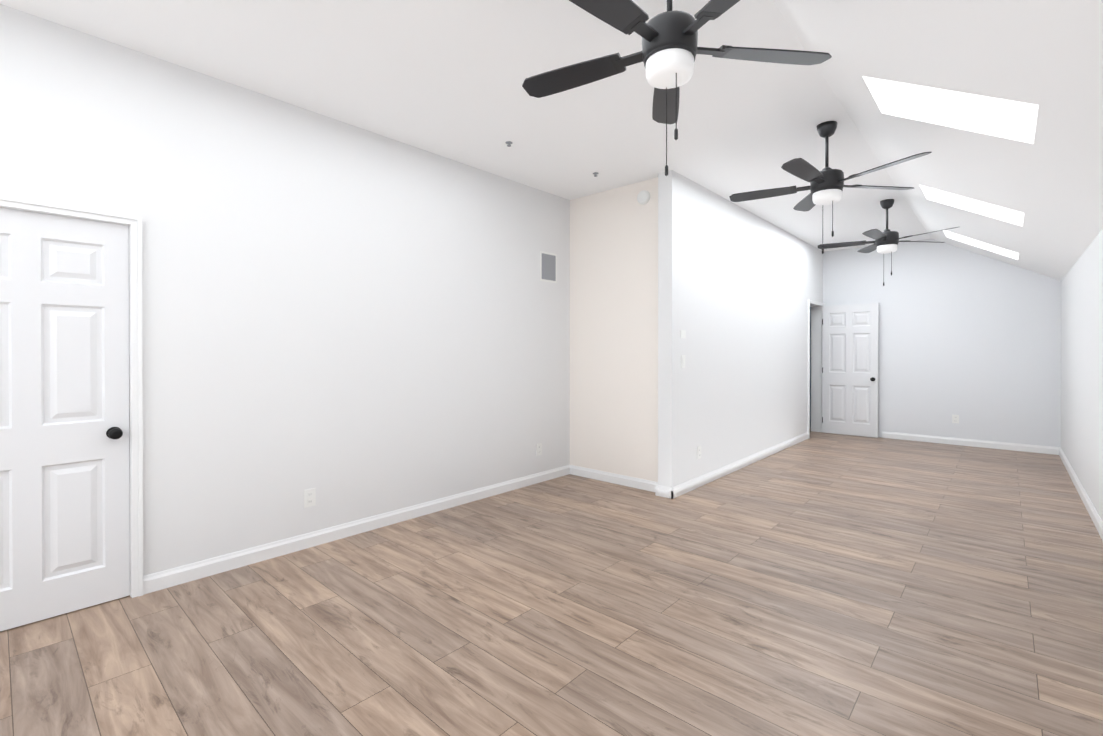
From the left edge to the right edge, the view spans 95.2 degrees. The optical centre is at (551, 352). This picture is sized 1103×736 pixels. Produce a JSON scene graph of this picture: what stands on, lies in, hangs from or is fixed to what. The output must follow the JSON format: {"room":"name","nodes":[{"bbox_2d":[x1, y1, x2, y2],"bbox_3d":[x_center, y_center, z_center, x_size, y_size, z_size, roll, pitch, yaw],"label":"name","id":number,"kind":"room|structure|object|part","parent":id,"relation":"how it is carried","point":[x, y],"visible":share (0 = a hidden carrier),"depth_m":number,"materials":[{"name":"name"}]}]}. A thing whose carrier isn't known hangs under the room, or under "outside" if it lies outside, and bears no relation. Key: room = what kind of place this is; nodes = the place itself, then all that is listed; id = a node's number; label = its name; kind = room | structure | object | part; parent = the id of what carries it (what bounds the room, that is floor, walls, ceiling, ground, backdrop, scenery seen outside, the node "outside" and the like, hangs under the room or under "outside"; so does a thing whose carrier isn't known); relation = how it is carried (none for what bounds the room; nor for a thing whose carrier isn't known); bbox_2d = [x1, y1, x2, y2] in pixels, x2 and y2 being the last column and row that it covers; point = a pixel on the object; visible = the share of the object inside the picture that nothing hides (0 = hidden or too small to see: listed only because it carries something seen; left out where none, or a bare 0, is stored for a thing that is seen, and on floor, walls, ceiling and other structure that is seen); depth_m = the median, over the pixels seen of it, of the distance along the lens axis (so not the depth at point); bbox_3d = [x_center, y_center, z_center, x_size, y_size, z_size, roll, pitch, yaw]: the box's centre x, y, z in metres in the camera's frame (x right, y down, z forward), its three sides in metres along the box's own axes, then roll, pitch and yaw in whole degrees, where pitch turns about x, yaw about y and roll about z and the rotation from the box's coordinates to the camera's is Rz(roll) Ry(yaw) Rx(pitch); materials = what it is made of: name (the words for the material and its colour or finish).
{"room":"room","nodes":[
{"label":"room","id":0,"kind":"room"},
{"bbox_2d":[0,4,569,575],"bbox_3d":[-2.368,-0.157,2.666,0.140,2.930,7.780,0,0,42],"label":"wall","id":1,"kind":"structure","parent":0,"point":[348,322],"depth_m":3.30,"materials":[{"name":"white paint"}]},
{"bbox_2d":[0,195,142,597],"bbox_3d":[-2.559,0.291,2.456,0.192,2.035,0.860,0,0,42],"label":"door frame","id":2,"kind":"structure","parent":1,"relation":"attached to","point":[134,223],"depth_m":2.69,"materials":[{"name":"white paint"}]},
{"bbox_2d":[304,488,315,507],"bbox_3d":[-1.623,0.975,3.385,0.008,0.118,0.075,0,0,42],"label":"electrical outlet","id":3,"kind":"object","parent":1,"relation":"attached to","point":[309,497],"visible":1,"depth_m":3.38,"materials":[{"name":"white plastic"}]},
{"bbox_2d":[143,465,569,594],"bbox_3d":[-1.006,1.255,4.065,0.016,0.095,3.605,0,0,42],"label":"baseboard","id":4,"kind":"structure","parent":1,"relation":"attached to","point":[157,581],"depth_m":3.44,"materials":[{"name":"white paint"}]},
{"bbox_2d":[536,443,541,455],"bbox_3d":[-0.123,0.968,5.048,0.008,0.118,0.075,0,0,42],"label":"electrical outlet","id":5,"kind":"object","parent":1,"relation":"attached to","point":[539,449],"visible":1,"depth_m":5.04,"materials":[{"name":"white plastic"}]},
{"bbox_2d":[540,251,556,282],"bbox_3d":[-0.030,-0.872,5.146,0.006,0.300,0.250,0,0,42],"label":"air vent","id":6,"kind":"object","parent":1,"relation":"attached to","point":[548,267],"visible":1,"depth_m":5.14,"materials":[{"name":"white metal"}]},
{"bbox_2d":[0,0,930,250],"bbox_3d":[0.283,-1.696,3.568,2.860,0.140,12.680,0,0,42],"label":"ceiling","id":7,"kind":"structure","parent":0,"point":[445,78],"depth_m":3.10,"materials":[{"name":"white paint"}]},
{"bbox_2d":[522,0,831,175],"bbox_3d":[0.424,-1.165,1.950,1.271,0.910,1.243,0,0,42],"label":"fan","id":8,"kind":"object","parent":7,"relation":"hanging from","point":[669,52],"visible":1,"depth_m":1.95,"materials":[{"name":"black metal"}]},
{"bbox_2d":[729,121,931,253],"bbox_3d":[1.929,-1.171,3.581,1.271,0.910,1.243,0,0,42],"label":"fan","id":9,"kind":"object","parent":7,"relation":"hanging from","point":[826,186],"visible":1,"depth_m":3.55,"materials":[{"name":"black metal"}]},
{"bbox_2d":[818,199,957,285],"bbox_3d":[3.571,-1.178,5.400,1.271,0.910,1.243,0,0,42],"label":"fan","id":10,"kind":"object","parent":7,"relation":"hanging from","point":[886,241],"visible":1,"depth_m":5.37,"materials":[{"name":"black metal"}]},
{"bbox_2d":[0,428,1102,735],"bbox_3d":[0.870,1.356,3.178,4.270,0.100,12.870,0,0,42],"label":"floor","id":11,"kind":"structure","parent":0,"point":[826,584],"depth_m":2.44,"materials":[{"name":"laminate"}]},
{"bbox_2d":[570,177,657,481],"bbox_3d":[0.658,-0.167,5.080,1.120,2.930,0.140,0,0,42],"label":"wall","id":12,"kind":"structure","parent":0,"point":[614,331],"depth_m":5.01,"materials":[{"name":"white paint"}]},
{"bbox_2d":[570,465,657,491],"bbox_3d":[0.606,1.251,5.028,1.120,0.095,0.016,0,0,42],"label":"baseboard","id":13,"kind":"structure","parent":12,"relation":"attached to","point":[639,483],"depth_m":5.00,"materials":[{"name":"white paint"}]},
{"bbox_2d":[637,190,649,204],"bbox_3d":[0.868,-1.471,4.770,0.132,0.132,0.032,0,0,42],"label":"smoke detector","id":14,"kind":"object","parent":12,"relation":"attached to","point":[643,197],"visible":1,"depth_m":4.75,"materials":[{"name":"white plastic"}]},
{"bbox_2d":[658,170,822,487],"bbox_3d":[2.739,-0.172,6.446,0.140,2.930,5.125,0,0,42],"label":"wall","id":15,"kind":"structure","parent":0,"point":[739,287],"depth_m":5.34,"materials":[{"name":"white paint"}]},
{"bbox_2d":[655,485,672,498],"bbox_3d":[1.017,1.253,4.543,0.172,0.095,0.016,0,0,42],"label":"baseboard","id":16,"kind":"structure","parent":15,"relation":"attached to","point":[663,491],"depth_m":4.54,"materials":[{"name":"white paint"}]},
{"bbox_2d":[681,355,684,367],"bbox_3d":[1.215,0.080,4.646,0.010,0.118,0.075,0,0,42],"label":"light switch","id":17,"kind":"object","parent":15,"relation":"attached to","point":[682,361],"visible":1,"depth_m":4.63,"materials":[{"name":"white plastic"}]},
{"bbox_2d":[681,330,685,337],"bbox_3d":[1.214,-0.170,4.646,0.006,0.075,0.090,0,0,42],"label":"light switch","id":18,"kind":"object","parent":15,"relation":"attached to","point":[683,333],"visible":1,"depth_m":4.64,"materials":[{"name":"white plastic"}]},
{"bbox_2d":[697,446,700,458],"bbox_3d":[1.436,0.969,4.895,0.008,0.118,0.075,0,0,42],"label":"outlet","id":19,"kind":"object","parent":15,"relation":"attached to","point":[698,452],"visible":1,"depth_m":4.89,"materials":[{"name":"white plastic"}]},
{"bbox_2d":[671,432,808,498],"bbox_3d":[2.462,1.247,6.027,0.016,0.095,4.156,0,0,42],"label":"baseboard","id":20,"kind":"structure","parent":15,"relation":"attached to","point":[691,485],"depth_m":5.44,"materials":[{"name":"white paint"}]},
{"bbox_2d":[807,300,823,438],"bbox_3d":[4.070,0.244,7.923,0.192,2.085,0.820,0,0,42],"label":"door frame","id":21,"kind":"structure","parent":15,"relation":"attached to","point":[816,366],"depth_m":8.18,"materials":[{"name":"white paint"}]},
{"bbox_2d":[822,303,877,437],"bbox_3d":[4.645,0.266,7.859,0.760,2.030,0.169,0,0,42],"label":"door","id":22,"kind":"structure","parent":21,"relation":"attached to","point":[849,369],"depth_m":7.83,"materials":[{"name":"white paint"}]},
{"bbox_2d":[810,306,810,427],"bbox_3d":[3.502,0.035,8.300,1.210,2.500,1.830,0,0,42],"label":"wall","id":23,"kind":"structure","parent":0,"point":[810,366],"depth_m":8.63,"materials":[{"name":"white paint"}]},
{"bbox_2d":[772,0,1102,280],"bbox_3d":[1.875,-1.278,2.133,1.528,0.930,12.680,0,0,42],"label":"ceiling","id":24,"kind":"structure","parent":0,"point":[1046,56],"depth_m":2.50,"materials":[{"name":"white paint"}]},
{"bbox_2d":[863,76,1038,142],"bbox_3d":[2.193,-1.433,2.667,0.840,0.621,0.640,0,0,42],"label":"skylight window","id":25,"kind":"structure","parent":24,"relation":"attached to","point":[1010,119],"depth_m":2.88,"materials":[{"name":"white glass"}]},
{"bbox_2d":[920,185,1023,225],"bbox_3d":[3.807,-1.440,4.457,0.840,0.621,0.660,0,0,42],"label":"skylight window","id":26,"kind":"structure","parent":24,"relation":"attached to","point":[981,208],"depth_m":4.70,"materials":[{"name":"white glass"}]},
{"bbox_2d":[943,230,1018,259],"bbox_3d":[5.314,-1.447,6.127,0.840,0.621,0.640,0,0,42],"label":"skylight window","id":27,"kind":"structure","parent":24,"relation":"attached to","point":[986,246],"depth_m":6.37,"materials":[{"name":"white glass"}]},
{"bbox_2d":[823,239,1060,446],"bbox_3d":[5.526,-0.201,7.288,2.870,2.980,0.140,0,0,42],"label":"wall","id":28,"kind":"structure","parent":0,"point":[972,340],"depth_m":7.04,"materials":[{"name":"white paint"}]},
{"bbox_2d":[952,415,958,423],"bbox_3d":[5.665,0.930,7.067,0.075,0.118,0.008,0,0,42],"label":"electrical outlet","id":29,"kind":"object","parent":28,"relation":"attached to","point":[955,418],"visible":1,"depth_m":7.06,"materials":[{"name":"white plastic"}]},
{"bbox_2d":[882,431,1059,454],"bbox_3d":[5.726,1.243,7.008,1.910,0.095,0.016,0,0,42],"label":"baseboard","id":30,"kind":"structure","parent":28,"relation":"attached to","point":[987,444],"depth_m":6.92,"materials":[{"name":"white paint"}]},
{"bbox_2d":[1061,229,1102,520],"bbox_3d":[2.293,0.152,1.668,0.140,2.320,12.540,0,0,42],"label":"wall","id":31,"kind":"structure","parent":0,"point":[1082,365],"depth_m":4.45,"materials":[{"name":"white paint"}]},
{"bbox_2d":[1059,447,1102,540],"bbox_3d":[2.282,1.264,1.776,0.016,0.095,12.400,0,0,42],"label":"baseboard","id":32,"kind":"structure","parent":31,"relation":"attached to","point":[1093,514],"depth_m":4.36,"materials":[{"name":"white paint"}]},
{"bbox_3d":[-2.593,0.268,2.487,0.108,2.080,0.970,0,0,42],"label":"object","id":33,"kind":"object","parent":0,"visible":0},
{"bbox_2d":[0,208,129,631],"bbox_3d":[-2.529,0.313,2.429,0.169,1.980,0.760,0,0,42],"label":"door","id":34,"kind":"structure","parent":33,"relation":"attached to","point":[64,435],"depth_m":2.51,"materials":[{"name":"white paint"}]},
{"bbox_3d":[-2.316,0.422,2.665,0.169,0.064,0.064,0,0,42],"label":"knob","id":35,"kind":"part","parent":34,"relation":"part of","materials":[{"name":"black metal"}]}
]}

